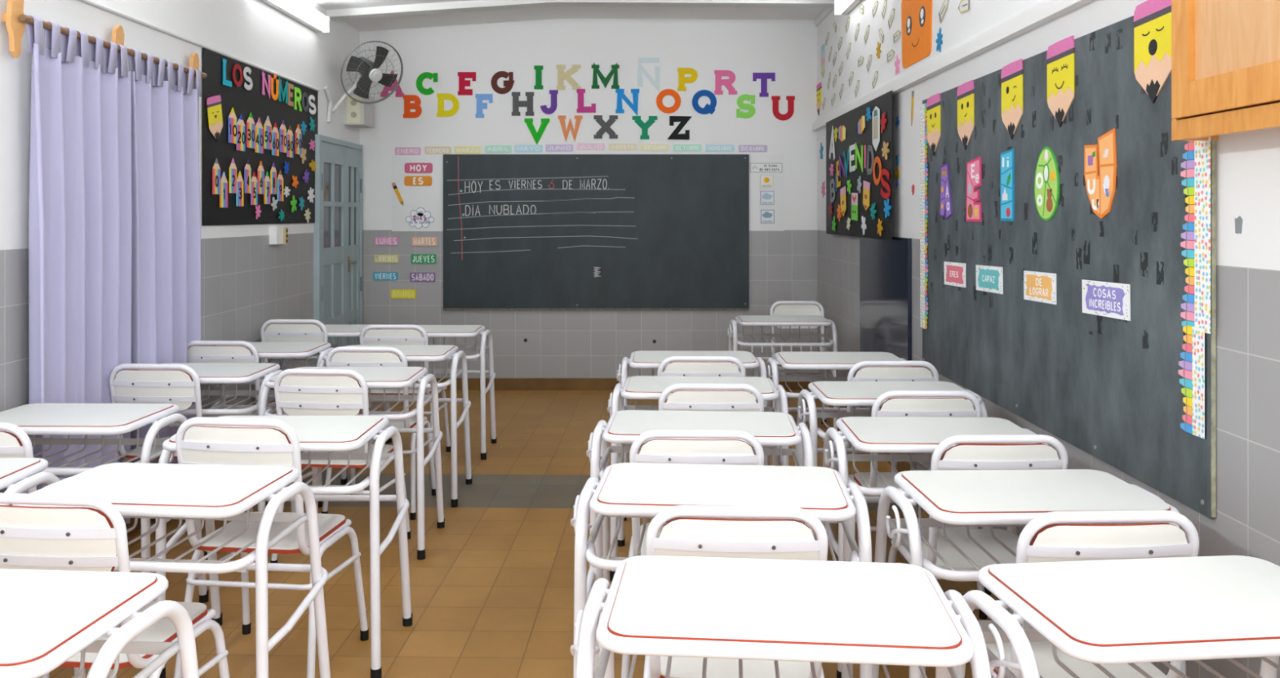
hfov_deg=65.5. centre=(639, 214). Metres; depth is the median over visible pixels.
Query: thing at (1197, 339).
border
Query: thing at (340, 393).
chair
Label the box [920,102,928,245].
border strip
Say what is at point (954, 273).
card
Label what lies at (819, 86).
cutout
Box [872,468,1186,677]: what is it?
school desk
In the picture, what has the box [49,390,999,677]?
floor
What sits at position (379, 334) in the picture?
chair
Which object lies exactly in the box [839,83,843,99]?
name tag
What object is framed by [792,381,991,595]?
school desk
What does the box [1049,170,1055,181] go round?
picture
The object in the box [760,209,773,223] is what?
card
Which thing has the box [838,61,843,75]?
name tag
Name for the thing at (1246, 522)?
wall
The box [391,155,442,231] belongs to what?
sheet
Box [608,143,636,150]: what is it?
strip
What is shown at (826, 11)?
trim
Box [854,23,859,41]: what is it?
name tag
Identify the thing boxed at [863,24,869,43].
name tag
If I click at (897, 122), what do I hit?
sticker
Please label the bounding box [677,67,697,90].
foam letter
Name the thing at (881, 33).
name tag
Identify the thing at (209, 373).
school desk
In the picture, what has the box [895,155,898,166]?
sticker
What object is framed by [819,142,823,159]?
paint splat
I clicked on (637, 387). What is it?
school desk
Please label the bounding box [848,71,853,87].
name tag
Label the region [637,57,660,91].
foam letter
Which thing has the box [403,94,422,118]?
foam letter
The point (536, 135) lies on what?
foam letter
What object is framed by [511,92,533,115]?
foam letter
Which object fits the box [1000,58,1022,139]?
cutout
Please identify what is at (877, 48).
paint splat
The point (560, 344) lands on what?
wall
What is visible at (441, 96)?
foam letter
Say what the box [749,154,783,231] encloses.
sheet
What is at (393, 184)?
sticker
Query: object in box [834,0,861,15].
lamp
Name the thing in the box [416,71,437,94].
foam letter
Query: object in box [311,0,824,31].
ceiling
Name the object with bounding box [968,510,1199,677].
chair
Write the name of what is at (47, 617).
school desk
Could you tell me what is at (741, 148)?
strip
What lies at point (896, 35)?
name tag
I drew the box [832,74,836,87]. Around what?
name tag
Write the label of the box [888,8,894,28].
name tag
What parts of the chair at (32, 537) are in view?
backrest, leg frame, seat, leg frame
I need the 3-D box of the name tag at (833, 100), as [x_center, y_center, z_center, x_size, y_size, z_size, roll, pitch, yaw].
[1.408,-0.836,7.244,0.004,0.093,0.149,0,0,0]
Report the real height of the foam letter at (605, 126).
0.185 m
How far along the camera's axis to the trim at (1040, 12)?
4.12 m
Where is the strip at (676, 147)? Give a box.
[673,144,701,151]
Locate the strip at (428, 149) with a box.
[424,146,451,154]
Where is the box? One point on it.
(357, 114)
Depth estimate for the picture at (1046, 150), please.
3.39 m
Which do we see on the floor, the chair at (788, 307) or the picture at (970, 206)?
the chair at (788, 307)
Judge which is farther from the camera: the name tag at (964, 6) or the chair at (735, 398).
the name tag at (964, 6)
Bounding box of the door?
[313,133,362,364]
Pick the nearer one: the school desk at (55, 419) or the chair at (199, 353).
the school desk at (55, 419)
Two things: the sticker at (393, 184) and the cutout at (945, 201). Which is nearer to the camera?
the cutout at (945, 201)
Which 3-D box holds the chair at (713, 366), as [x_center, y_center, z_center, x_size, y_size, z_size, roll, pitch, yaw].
[0.267,0.998,4.444,0.437,0.794,0.474,0,0,1]
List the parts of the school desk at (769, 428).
leg frame, basket rail, rim frame, leg frame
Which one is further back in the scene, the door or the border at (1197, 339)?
the door
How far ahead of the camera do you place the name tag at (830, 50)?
7.37 m
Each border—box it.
[920,244,928,328]
[1177,324,1204,438]
[1180,136,1210,333]
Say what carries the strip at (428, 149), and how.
attached to the wall at (560, 344)
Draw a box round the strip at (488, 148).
[484,145,511,152]
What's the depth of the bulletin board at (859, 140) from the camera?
6.08 m
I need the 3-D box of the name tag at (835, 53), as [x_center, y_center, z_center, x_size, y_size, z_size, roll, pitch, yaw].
[1.408,-1.123,7.194,0.004,0.099,0.143,0,0,0]
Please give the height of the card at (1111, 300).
0.103 m
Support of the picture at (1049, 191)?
attached to the cutout at (1046, 178)
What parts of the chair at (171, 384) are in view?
seat, backrest, frame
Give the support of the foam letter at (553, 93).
attached to the wall at (560, 344)
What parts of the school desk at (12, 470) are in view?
rim frame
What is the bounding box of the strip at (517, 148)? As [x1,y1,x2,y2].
[514,144,542,152]
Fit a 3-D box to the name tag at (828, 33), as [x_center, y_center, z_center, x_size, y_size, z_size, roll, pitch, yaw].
[1.408,-1.317,7.476,0.004,0.098,0.145,0,0,0]
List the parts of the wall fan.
arm, blade, blade, motor, blade, blade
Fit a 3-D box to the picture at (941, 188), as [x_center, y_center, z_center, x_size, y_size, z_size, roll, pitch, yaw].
[1.385,-0.076,4.559,0.001,0.102,0.042,0,0,0]
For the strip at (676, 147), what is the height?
0.056 m
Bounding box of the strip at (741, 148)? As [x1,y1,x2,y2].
[738,145,767,151]
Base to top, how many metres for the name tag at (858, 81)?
0.108 m
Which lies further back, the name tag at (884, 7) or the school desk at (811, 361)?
the name tag at (884, 7)
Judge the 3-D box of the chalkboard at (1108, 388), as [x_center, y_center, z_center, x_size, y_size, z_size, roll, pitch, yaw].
[1.397,0.090,3.667,0.021,1.300,2.467,0,0,0]
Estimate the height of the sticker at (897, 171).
0.123 m
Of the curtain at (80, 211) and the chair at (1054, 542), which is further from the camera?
the curtain at (80, 211)
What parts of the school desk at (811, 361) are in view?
leg frame, basket rail, rim frame, leg frame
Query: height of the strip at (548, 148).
0.059 m
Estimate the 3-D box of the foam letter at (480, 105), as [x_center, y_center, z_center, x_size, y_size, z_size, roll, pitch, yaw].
[-1.240,-0.864,7.917,0.136,0.190,0.006,0,0,0]
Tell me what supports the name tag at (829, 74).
attached to the wall at (1246, 522)
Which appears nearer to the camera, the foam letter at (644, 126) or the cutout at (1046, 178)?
the cutout at (1046, 178)
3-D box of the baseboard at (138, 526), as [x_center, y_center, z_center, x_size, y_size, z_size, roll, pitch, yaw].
[-2.223,1.348,2.600,0.014,0.094,10.600,0,0,0]
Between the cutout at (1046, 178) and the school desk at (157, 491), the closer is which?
the school desk at (157, 491)
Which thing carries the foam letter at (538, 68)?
attached to the wall at (560, 344)
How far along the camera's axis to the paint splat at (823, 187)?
7.63 m
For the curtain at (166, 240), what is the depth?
4.51 m
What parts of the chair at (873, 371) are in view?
seat, frame, backrest, leg frame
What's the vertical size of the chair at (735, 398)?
0.794 m
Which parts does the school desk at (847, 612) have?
leg frame, basket rail, leg frame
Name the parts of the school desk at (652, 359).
leg frame, rim frame, leg frame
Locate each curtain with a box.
[25,15,132,524]
[128,48,201,463]
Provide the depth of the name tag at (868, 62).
6.11 m
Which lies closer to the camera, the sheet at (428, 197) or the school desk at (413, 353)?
the school desk at (413, 353)
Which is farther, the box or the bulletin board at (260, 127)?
the box
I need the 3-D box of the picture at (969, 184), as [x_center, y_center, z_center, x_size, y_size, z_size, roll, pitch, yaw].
[1.385,-0.108,4.176,0.001,0.047,0.044,0,0,0]
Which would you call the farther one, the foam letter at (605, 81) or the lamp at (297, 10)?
the foam letter at (605, 81)
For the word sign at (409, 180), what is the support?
attached to the sheet at (428, 197)
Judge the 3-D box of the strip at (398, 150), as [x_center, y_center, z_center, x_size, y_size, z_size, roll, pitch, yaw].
[-1.847,-0.503,7.918,0.205,0.064,0.004,0,0,0]
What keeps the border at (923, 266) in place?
attached to the chalkboard at (1108, 388)
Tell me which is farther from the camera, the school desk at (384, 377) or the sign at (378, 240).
the sign at (378, 240)
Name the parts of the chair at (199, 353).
backrest, frame, seat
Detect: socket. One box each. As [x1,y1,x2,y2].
[351,99,356,105]
[351,111,356,117]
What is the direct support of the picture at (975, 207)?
attached to the cutout at (973, 207)
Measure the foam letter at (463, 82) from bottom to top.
0.184 m
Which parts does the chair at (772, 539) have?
leg frame, seat, backrest, leg frame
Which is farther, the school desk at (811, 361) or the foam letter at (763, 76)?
the foam letter at (763, 76)
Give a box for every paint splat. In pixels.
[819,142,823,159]
[821,181,825,197]
[875,41,881,58]
[894,54,900,75]
[911,184,915,195]
[935,27,942,52]
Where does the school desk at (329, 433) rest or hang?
on the floor
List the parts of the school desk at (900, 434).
leg frame, basket rail, rim frame, leg frame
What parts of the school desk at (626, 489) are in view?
leg frame, rim frame, basket rail, leg frame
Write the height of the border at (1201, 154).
0.495 m
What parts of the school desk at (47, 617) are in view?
basket rail, leg frame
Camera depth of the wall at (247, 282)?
5.19 m
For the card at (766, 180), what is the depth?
7.91 m
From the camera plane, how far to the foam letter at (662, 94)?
7.91 m
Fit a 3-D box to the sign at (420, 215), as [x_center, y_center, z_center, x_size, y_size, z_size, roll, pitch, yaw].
[-1.750,0.028,7.914,0.228,0.168,0.005,0,0,0]
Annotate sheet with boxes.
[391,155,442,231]
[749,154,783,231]
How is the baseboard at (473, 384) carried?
attached to the wall at (560, 344)
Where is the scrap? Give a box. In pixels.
[1235,215,1242,233]
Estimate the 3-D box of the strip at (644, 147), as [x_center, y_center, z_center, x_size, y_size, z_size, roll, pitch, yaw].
[0.117,-0.534,7.918,0.225,0.055,0.004,0,0,0]
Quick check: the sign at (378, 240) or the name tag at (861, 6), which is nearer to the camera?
the name tag at (861, 6)
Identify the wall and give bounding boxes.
[0,0,359,492]
[360,17,817,377]
[817,0,1279,677]
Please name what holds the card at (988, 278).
attached to the chalkboard at (1108, 388)
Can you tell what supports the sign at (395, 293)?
attached to the wall at (560, 344)
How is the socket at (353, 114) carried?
attached to the box
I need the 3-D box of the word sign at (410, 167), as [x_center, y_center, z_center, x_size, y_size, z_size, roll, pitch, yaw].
[-1.761,-0.370,7.913,0.223,0.082,0.005,0,0,0]
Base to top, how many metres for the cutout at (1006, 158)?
0.269 m
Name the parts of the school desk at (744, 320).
leg frame, basket rail, rim frame, leg frame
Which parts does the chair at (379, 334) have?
leg frame, backrest, frame, seat, leg frame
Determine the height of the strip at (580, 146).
0.055 m
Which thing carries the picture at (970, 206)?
attached to the cutout at (973, 207)
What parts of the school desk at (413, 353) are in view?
leg frame, rim frame, basket rail, leg frame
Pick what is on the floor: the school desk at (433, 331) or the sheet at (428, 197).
the school desk at (433, 331)
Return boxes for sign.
[373,254,398,262]
[373,271,397,279]
[374,236,398,244]
[391,288,416,298]
[404,162,432,173]
[404,175,431,186]
[405,207,434,228]
[409,272,435,281]
[410,253,436,263]
[412,236,436,245]
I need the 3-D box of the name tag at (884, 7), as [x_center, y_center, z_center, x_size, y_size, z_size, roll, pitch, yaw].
[1.408,-1.179,5.740,0.004,0.106,0.112,0,0,0]
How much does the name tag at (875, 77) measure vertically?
0.106 m
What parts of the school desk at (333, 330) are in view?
leg frame, basket rail, rim frame, leg frame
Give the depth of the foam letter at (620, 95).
7.91 m
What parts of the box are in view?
socket plate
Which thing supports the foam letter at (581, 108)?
attached to the wall at (560, 344)
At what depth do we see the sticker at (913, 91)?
5.14 m
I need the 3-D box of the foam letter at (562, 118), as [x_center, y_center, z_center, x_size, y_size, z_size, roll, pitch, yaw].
[-0.555,-0.682,7.917,0.194,0.210,0.006,0,0,0]
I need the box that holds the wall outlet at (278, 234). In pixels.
[269,225,288,244]
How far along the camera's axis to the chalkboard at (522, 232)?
7.90 m
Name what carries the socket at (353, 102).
attached to the box
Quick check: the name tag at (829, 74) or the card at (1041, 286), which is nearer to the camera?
the card at (1041, 286)
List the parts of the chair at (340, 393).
leg frame, backrest, frame, seat, leg frame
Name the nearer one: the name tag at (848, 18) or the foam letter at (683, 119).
the name tag at (848, 18)
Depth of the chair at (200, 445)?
2.89 m
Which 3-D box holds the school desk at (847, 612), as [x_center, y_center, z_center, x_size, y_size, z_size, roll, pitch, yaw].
[0.239,1.029,1.782,0.710,0.732,0.503,0,0,5]
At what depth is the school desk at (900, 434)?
3.06 m
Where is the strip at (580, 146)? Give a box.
[577,142,604,150]
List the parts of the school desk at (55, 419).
rim frame, basket rail, leg frame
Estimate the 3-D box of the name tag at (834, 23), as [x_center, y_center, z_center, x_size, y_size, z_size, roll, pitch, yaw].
[1.408,-1.349,7.183,0.004,0.095,0.123,0,0,0]
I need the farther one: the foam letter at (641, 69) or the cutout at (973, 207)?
the foam letter at (641, 69)
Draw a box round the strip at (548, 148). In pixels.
[545,144,573,151]
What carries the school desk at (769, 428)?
on the floor
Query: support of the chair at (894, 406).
on the floor
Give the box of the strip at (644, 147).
[640,143,668,151]
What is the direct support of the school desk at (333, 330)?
on the floor
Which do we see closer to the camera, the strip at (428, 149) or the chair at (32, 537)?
the chair at (32, 537)
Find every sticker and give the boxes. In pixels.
[391,182,403,205]
[820,43,825,77]
[894,164,899,187]
[895,115,899,128]
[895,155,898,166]
[911,90,914,125]
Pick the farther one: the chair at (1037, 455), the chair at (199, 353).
the chair at (199, 353)
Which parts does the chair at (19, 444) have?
backrest, frame, leg frame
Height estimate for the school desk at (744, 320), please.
0.732 m
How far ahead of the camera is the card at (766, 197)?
7.91 m
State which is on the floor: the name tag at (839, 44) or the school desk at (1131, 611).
the school desk at (1131, 611)
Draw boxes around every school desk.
[0,403,208,602]
[0,457,86,677]
[0,568,199,677]
[12,462,330,677]
[117,362,282,506]
[155,415,412,677]
[200,342,346,474]
[257,366,444,559]
[259,324,391,444]
[317,344,471,506]
[368,324,496,459]
[569,555,991,677]
[570,462,872,677]
[586,409,814,582]
[607,375,788,581]
[617,350,768,520]
[728,315,838,431]
[766,351,917,517]
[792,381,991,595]
[822,416,1048,677]
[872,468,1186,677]
[950,555,1279,677]
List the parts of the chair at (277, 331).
backrest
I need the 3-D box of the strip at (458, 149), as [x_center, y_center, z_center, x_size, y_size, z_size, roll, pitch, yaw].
[-1.370,-0.512,7.918,0.214,0.061,0.004,0,0,0]
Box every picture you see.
[940,186,943,208]
[968,182,971,194]
[968,204,972,217]
[973,205,978,217]
[1002,188,1007,199]
[1005,207,1010,217]
[1006,172,1010,186]
[1044,149,1048,161]
[1046,188,1053,211]
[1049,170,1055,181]
[1087,155,1093,165]
[1102,148,1109,157]
[1102,174,1109,193]
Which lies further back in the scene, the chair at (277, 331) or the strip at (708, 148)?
the strip at (708, 148)
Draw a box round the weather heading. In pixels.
[750,163,782,172]
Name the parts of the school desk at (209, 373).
leg frame, rim frame, basket rail, leg frame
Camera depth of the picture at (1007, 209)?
3.74 m
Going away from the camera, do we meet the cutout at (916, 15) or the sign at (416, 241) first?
the cutout at (916, 15)
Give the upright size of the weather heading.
0.073 m
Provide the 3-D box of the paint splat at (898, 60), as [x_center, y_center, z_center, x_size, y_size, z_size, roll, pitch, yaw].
[1.408,-0.820,5.447,0.004,0.107,0.105,0,0,0]
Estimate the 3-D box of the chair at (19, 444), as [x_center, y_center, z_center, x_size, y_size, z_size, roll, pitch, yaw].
[-1.940,0.998,3.099,0.437,0.794,0.474,0,0,3]
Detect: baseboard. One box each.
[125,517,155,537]
[415,377,814,390]
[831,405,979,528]
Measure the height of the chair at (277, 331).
0.809 m
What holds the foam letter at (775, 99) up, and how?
attached to the wall at (560, 344)
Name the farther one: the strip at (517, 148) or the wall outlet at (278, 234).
the strip at (517, 148)
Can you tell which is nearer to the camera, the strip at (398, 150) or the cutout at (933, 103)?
the cutout at (933, 103)
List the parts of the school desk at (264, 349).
leg frame, basket rail, rim frame, leg frame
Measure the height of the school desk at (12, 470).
0.732 m
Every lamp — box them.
[261,0,329,32]
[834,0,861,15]
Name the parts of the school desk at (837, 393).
leg frame, basket rail, rim frame, leg frame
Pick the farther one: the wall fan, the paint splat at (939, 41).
the wall fan
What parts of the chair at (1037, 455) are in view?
leg frame, seat, frame, backrest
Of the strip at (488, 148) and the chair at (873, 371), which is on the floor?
the chair at (873, 371)
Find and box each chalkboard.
[443,154,749,310]
[922,15,1216,516]
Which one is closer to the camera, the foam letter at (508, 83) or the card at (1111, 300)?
the card at (1111, 300)
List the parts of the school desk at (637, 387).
leg frame, basket rail, rim frame, leg frame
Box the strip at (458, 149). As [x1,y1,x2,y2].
[454,146,481,154]
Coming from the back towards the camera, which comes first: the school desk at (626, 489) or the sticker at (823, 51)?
the sticker at (823, 51)
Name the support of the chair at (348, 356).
on the floor
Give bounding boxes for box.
[344,93,374,128]
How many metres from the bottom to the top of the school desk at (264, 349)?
0.732 m
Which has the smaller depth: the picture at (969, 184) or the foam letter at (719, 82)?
the picture at (969, 184)
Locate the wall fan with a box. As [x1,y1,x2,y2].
[323,40,403,123]
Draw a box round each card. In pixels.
[760,174,773,187]
[760,191,773,204]
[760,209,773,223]
[943,261,965,287]
[975,264,1003,293]
[1023,270,1056,304]
[1081,279,1130,320]
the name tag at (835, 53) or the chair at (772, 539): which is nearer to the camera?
the chair at (772, 539)
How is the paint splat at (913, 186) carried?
attached to the wall at (1246, 522)
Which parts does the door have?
pane, pane, panel, pane, pane, pane, pane, panel, handle, pane, pane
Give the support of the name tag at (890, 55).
attached to the wall at (1246, 522)
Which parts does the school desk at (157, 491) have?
leg frame, rim frame, basket rail, leg frame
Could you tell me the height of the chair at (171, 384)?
0.794 m
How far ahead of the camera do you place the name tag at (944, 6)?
4.62 m
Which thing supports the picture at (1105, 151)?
on the cutout at (1101, 188)
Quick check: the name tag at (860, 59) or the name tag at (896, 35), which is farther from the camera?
the name tag at (860, 59)
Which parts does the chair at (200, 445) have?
leg frame, backrest, frame, seat, leg frame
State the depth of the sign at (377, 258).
7.91 m
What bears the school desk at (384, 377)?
on the floor
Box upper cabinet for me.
[1171,0,1279,140]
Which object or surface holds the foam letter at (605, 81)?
attached to the wall at (560, 344)
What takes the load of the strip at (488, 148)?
attached to the wall at (560, 344)
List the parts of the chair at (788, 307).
backrest, frame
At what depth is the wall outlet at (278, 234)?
6.02 m
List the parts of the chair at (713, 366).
backrest, frame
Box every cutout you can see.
[816,81,822,115]
[901,0,932,68]
[926,93,940,155]
[939,163,952,219]
[956,80,973,149]
[965,156,981,222]
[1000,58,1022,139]
[1000,148,1013,221]
[1034,146,1059,220]
[1046,35,1075,127]
[1084,128,1116,218]
[1133,0,1171,102]
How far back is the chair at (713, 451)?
2.77 m
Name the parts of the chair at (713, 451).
leg frame, seat, backrest, frame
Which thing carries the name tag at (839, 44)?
attached to the wall at (1246, 522)
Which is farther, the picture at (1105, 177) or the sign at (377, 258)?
the sign at (377, 258)
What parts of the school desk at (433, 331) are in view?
leg frame, rim frame, basket rail, leg frame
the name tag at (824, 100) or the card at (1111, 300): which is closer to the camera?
the card at (1111, 300)
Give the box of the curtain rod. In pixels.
[1,0,207,80]
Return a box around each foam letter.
[380,69,404,97]
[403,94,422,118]
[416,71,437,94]
[436,93,459,116]
[457,71,475,95]
[475,93,493,117]
[490,71,514,93]
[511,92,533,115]
[524,118,549,144]
[533,65,542,88]
[540,89,557,114]
[556,64,580,89]
[558,115,582,141]
[577,88,595,112]
[591,62,619,88]
[593,115,617,138]
[615,88,639,115]
[632,115,657,139]
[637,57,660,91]
[656,88,680,113]
[666,115,692,139]
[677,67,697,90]
[692,89,716,114]
[714,70,737,94]
[736,93,755,118]
[752,72,775,97]
[771,95,795,120]
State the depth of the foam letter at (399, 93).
7.91 m
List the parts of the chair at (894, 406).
seat, frame, backrest, leg frame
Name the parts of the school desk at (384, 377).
leg frame, rim frame, basket rail, leg frame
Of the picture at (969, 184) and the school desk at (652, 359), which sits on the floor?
the school desk at (652, 359)
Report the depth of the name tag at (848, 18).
6.74 m
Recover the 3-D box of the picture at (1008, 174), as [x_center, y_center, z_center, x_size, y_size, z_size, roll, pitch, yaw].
[1.385,-0.131,3.737,0.001,0.051,0.042,0,0,0]
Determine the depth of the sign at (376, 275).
7.91 m
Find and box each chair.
[0,422,117,677]
[0,492,229,677]
[108,363,253,559]
[173,417,368,677]
[186,340,285,505]
[260,319,327,404]
[270,368,410,562]
[321,346,435,519]
[355,324,450,468]
[621,429,764,677]
[643,504,827,677]
[651,355,746,519]
[658,382,764,446]
[769,300,839,429]
[832,360,938,477]
[850,390,986,618]
[888,434,1067,677]
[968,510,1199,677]
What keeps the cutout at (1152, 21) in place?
attached to the chalkboard at (1108, 388)
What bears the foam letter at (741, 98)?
attached to the wall at (560, 344)
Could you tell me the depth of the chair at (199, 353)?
4.73 m
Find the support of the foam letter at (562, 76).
attached to the wall at (560, 344)
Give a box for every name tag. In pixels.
[822,97,825,110]
[825,31,829,45]
[826,72,831,89]
[828,46,831,62]
[831,93,835,106]
[832,51,836,66]
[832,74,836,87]
[833,22,836,32]
[837,36,842,50]
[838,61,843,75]
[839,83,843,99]
[845,16,849,32]
[846,42,850,59]
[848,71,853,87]
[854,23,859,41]
[854,80,859,97]
[857,55,863,66]
[858,3,864,13]
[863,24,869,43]
[866,53,871,71]
[871,0,878,17]
[871,71,878,88]
[879,27,884,43]
[881,0,886,18]
[887,48,894,62]
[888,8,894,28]
[893,29,900,43]
[938,0,948,22]
[957,0,970,13]
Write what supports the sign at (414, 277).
attached to the wall at (560, 344)
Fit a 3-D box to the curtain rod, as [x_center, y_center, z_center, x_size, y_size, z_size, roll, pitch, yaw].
[-2.188,-0.670,4.190,0.081,0.245,1.490,0,0,0]
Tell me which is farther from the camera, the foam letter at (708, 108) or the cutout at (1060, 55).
the foam letter at (708, 108)
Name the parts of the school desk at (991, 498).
leg frame, basket rail, rim frame, leg frame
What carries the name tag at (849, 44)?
attached to the wall at (1246, 522)
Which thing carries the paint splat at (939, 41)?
attached to the wall at (1246, 522)
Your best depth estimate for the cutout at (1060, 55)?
3.28 m
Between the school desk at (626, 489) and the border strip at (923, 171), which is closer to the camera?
the school desk at (626, 489)
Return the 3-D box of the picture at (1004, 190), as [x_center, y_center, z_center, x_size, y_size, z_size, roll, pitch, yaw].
[1.385,-0.078,3.776,0.001,0.048,0.052,0,0,0]
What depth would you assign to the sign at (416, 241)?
7.91 m
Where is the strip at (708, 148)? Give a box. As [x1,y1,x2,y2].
[705,144,734,151]
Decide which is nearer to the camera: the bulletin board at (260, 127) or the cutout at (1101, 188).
the cutout at (1101, 188)
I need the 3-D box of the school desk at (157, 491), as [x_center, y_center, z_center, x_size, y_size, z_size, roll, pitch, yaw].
[-1.178,1.029,2.514,0.666,0.732,0.485,0,0,5]
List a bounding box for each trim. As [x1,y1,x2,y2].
[79,0,319,91]
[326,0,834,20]
[812,0,1093,130]
[814,4,834,26]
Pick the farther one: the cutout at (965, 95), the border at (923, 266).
the border at (923, 266)
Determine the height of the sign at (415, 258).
0.074 m
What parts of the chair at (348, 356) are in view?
leg frame, backrest, frame, seat, leg frame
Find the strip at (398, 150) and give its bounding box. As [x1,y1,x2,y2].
[395,146,420,155]
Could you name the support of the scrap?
attached to the wall at (1246, 522)
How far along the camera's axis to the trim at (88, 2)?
4.82 m
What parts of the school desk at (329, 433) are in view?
leg frame, rim frame, basket rail, leg frame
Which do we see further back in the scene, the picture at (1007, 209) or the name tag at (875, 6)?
the name tag at (875, 6)

